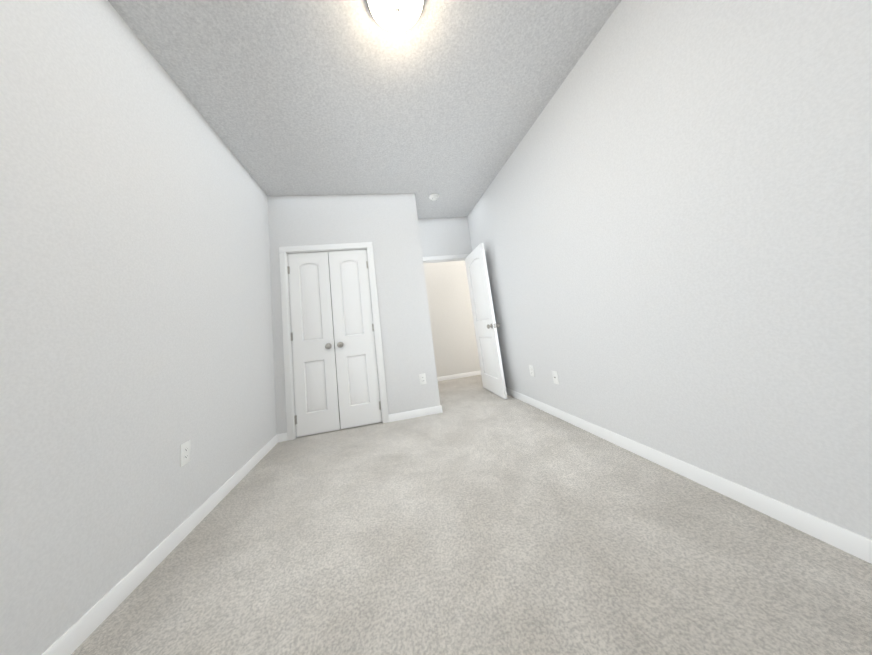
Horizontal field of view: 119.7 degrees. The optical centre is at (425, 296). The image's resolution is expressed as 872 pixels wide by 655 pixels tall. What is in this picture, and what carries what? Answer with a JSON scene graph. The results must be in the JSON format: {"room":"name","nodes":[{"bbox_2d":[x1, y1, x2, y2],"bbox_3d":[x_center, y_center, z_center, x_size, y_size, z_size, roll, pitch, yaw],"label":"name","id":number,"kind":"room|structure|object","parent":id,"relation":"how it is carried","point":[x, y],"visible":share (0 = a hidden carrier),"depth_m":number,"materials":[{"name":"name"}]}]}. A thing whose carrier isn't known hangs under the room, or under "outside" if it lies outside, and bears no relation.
{"room":"empty bedroom","nodes":[
{"label":"empty bedroom","id":0,"kind":"room"},
{"bbox_2d":[0,0,276,654],"bbox_3d":[-1.468,-0.106,1.061,0.110,2.770,5.360,-5,-8,-10],"label":"wall","id":1,"kind":"structure","parent":0,"point":[136,339],"depth_m":1.13,"materials":[{"name":"grey paint"}]},
{"bbox_2d":[41,435,277,654],"bbox_3d":[-1.186,1.156,0.524,0.014,0.078,4.380,-5,-8,-10],"label":"baseboard","id":2,"kind":"structure","parent":1,"relation":"attached to","point":[74,637],"depth_m":1.14,"materials":[{"name":"white paint"}]},
{"bbox_2d":[180,440,190,466],"bbox_3d":[-1.387,0.907,1.467,0.008,0.120,0.076,-5,-8,-10],"label":"outlet","id":3,"kind":"object","parent":1,"relation":"attached to","point":[185,452],"visible":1,"depth_m":1.46,"materials":[{"name":"white plastic"}]},
{"bbox_2d":[268,196,286,433],"bbox_3d":[-1.645,0.163,2.903,0.160,2.770,0.110,-5,-8,-10],"label":"wall pier","id":4,"kind":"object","parent":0,"point":[276,225],"visible":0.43,"depth_m":2.85,"materials":[{"name":"grey paint"}]},
{"bbox_2d":[277,433,286,441],"bbox_3d":[-1.503,1.481,2.660,0.105,0.078,0.014,-5,-8,-10],"label":"baseboard","id":5,"kind":"structure","parent":4,"relation":"attached to","point":[282,437],"depth_m":2.65,"materials":[{"name":"white paint"}]},
{"bbox_2d":[282,194,367,246],"bbox_3d":[-1.221,-0.907,3.141,0.955,0.700,0.110,-5,-8,-10],"label":"wall","id":6,"kind":"structure","parent":0,"point":[321,219],"depth_m":3.09,"materials":[{"name":"grey paint"}]},
{"bbox_2d":[287,251,340,437],"bbox_3d":[-1.277,0.477,2.857,0.462,2.038,0.101,-5,-8,-10],"label":"closet door","id":7,"kind":"structure","parent":6,"relation":"in","point":[316,399],"depth_m":2.86,"materials":[{"name":"paint"}]},
{"bbox_2d":[279,242,388,440],"bbox_3d":[-1.060,0.427,2.951,1.065,2.125,0.131,-5,-8,-10],"label":"trim","id":8,"kind":"structure","parent":6,"relation":"attached to","point":[288,365],"depth_m":2.90,"materials":[{"name":"white paint"}]},
{"bbox_2d":[328,249,381,428],"bbox_3d":[-0.818,0.433,2.942,0.462,2.038,0.101,-5,-8,-10],"label":"closet door","id":9,"kind":"structure","parent":6,"relation":"in","point":[357,376],"depth_m":2.95,"materials":[{"name":"paint"}]},
{"bbox_2d":[108,0,620,218],"bbox_3d":[0.438,-1.647,2.142,4.520,0.100,6.370,-5,-8,-10],"label":"ceiling","id":10,"kind":"structure","parent":0,"point":[447,101],"depth_m":1.82,"materials":[{"name":"white paint"}]},
{"bbox_2d":[366,0,424,31],"bbox_3d":[-0.153,-1.567,1.347,0.320,0.128,0.320,-5,-8,-10],"label":"flush-mount ceiling light","id":11,"kind":"object","parent":10,"relation":"attached to","point":[396,15],"visible":0.98,"depth_m":1.37,"materials":[{"name":"white glass"}]},
{"bbox_2d":[429,193,438,200],"bbox_3d":[0.123,-1.354,3.469,0.142,0.051,0.142,-5,-8,-10],"label":"smoke detector","id":12,"kind":"object","parent":10,"relation":"attached to","point":[433,196],"visible":1,"depth_m":3.44,"materials":[{"name":"white plastic"}]},
{"bbox_2d":[363,193,439,413],"bbox_3d":[-0.307,0.036,3.150,0.664,2.770,0.110,-5,-8,-10],"label":"wall pier","id":13,"kind":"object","parent":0,"point":[393,232],"visible":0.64,"depth_m":3.10,"materials":[{"name":"grey paint"}]},
{"bbox_2d":[389,405,442,421],"bbox_3d":[-0.104,1.348,2.918,0.623,0.078,0.014,-5,-8,-10],"label":"baseboard","id":14,"kind":"structure","parent":13,"relation":"attached to","point":[414,413],"depth_m":2.91,"materials":[{"name":"white paint"}]},
{"bbox_2d":[419,373,425,384],"bbox_3d":[-0.028,0.974,2.992,0.076,0.120,0.008,-5,-8,-10],"label":"outlet","id":15,"kind":"object","parent":13,"relation":"attached to","point":[422,377],"visible":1,"depth_m":2.99,"materials":[{"name":"white plastic"}]},
{"bbox_2d":[418,217,466,256],"bbox_3d":[0.268,-0.946,4.180,0.785,0.700,0.110,-5,-8,-10],"label":"wall","id":16,"kind":"structure","parent":0,"point":[442,236],"depth_m":4.13,"materials":[{"name":"grey paint"}]},
{"bbox_2d":[423,254,481,376],"bbox_3d":[0.433,0.391,3.990,0.880,2.120,0.131,-5,-8,-10],"label":"door frame","id":17,"kind":"structure","parent":16,"relation":"attached to","point":[446,258],"depth_m":4.08,"materials":[{"name":"white paint"}]},
{"bbox_2d":[465,243,507,398],"bbox_3d":[0.838,0.330,3.650,0.167,2.038,0.757,-6,-8,-9],"label":"entry door","id":18,"kind":"structure","parent":17,"relation":"attached to","point":[489,354],"depth_m":3.54,"materials":[{"name":"paint"}]},
{"bbox_2d":[423,261,479,376],"bbox_3d":[0.382,0.210,5.057,3.920,2.770,0.110,-5,-8,-10],"label":"wall","id":19,"kind":"structure","parent":0,"point":[452,325],"depth_m":4.99,"materials":[{"name":"paint"}]},
{"bbox_2d":[437,370,480,380],"bbox_3d":[0.551,1.525,4.818,3.700,0.078,0.014,-5,-8,-10],"label":"baseboard","id":20,"kind":"structure","parent":19,"relation":"attached to","point":[456,376],"depth_m":4.83,"materials":[{"name":"white paint"}]},
{"bbox_2d":[462,217,471,253],"bbox_3d":[0.817,0.032,4.122,0.086,2.770,0.110,-5,-8,-10],"label":"wall pier","id":21,"kind":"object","parent":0,"point":[467,235],"visible":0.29,"depth_m":4.21,"materials":[{"name":"grey paint"}]},
{"bbox_2d":[71,375,871,654],"bbox_3d":[0.776,1.178,1.762,4.520,0.100,6.370,-5,-8,-10],"label":"floor","id":22,"kind":"structure","parent":0,"point":[475,517],"depth_m":1.05,"materials":[{"name":"carpet"}]},
{"bbox_2d":[467,0,871,539],"bbox_3d":[1.347,-0.373,1.581,0.110,2.770,5.360,-5,-8,-10],"label":"wall","id":23,"kind":"structure","parent":0,"point":[669,217],"depth_m":1.22,"materials":[{"name":"grey paint"}]},
{"bbox_2d":[529,365,534,376],"bbox_3d":[1.176,0.818,2.795,0.008,0.120,0.076,-5,-8,-10],"label":"outlet","id":24,"kind":"object","parent":23,"relation":"attached to","point":[531,370],"visible":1,"depth_m":2.79,"materials":[{"name":"white plastic"}]},
{"bbox_2d":[552,371,558,383],"bbox_3d":[1.239,0.771,2.414,0.014,0.120,0.076,-5,-8,-10],"label":"outlet","id":25,"kind":"object","parent":23,"relation":"attached to","point":[555,377],"visible":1,"depth_m":2.41,"materials":[{"name":"white plastic"}]},
{"bbox_2d":[506,388,871,563],"bbox_3d":[1.445,0.958,1.392,0.014,0.078,5.140,-5,-8,-10],"label":"baseboard","id":26,"kind":"structure","parent":23,"relation":"attached to","point":[849,542],"depth_m":1.19,"materials":[{"name":"white paint"}]}
]}

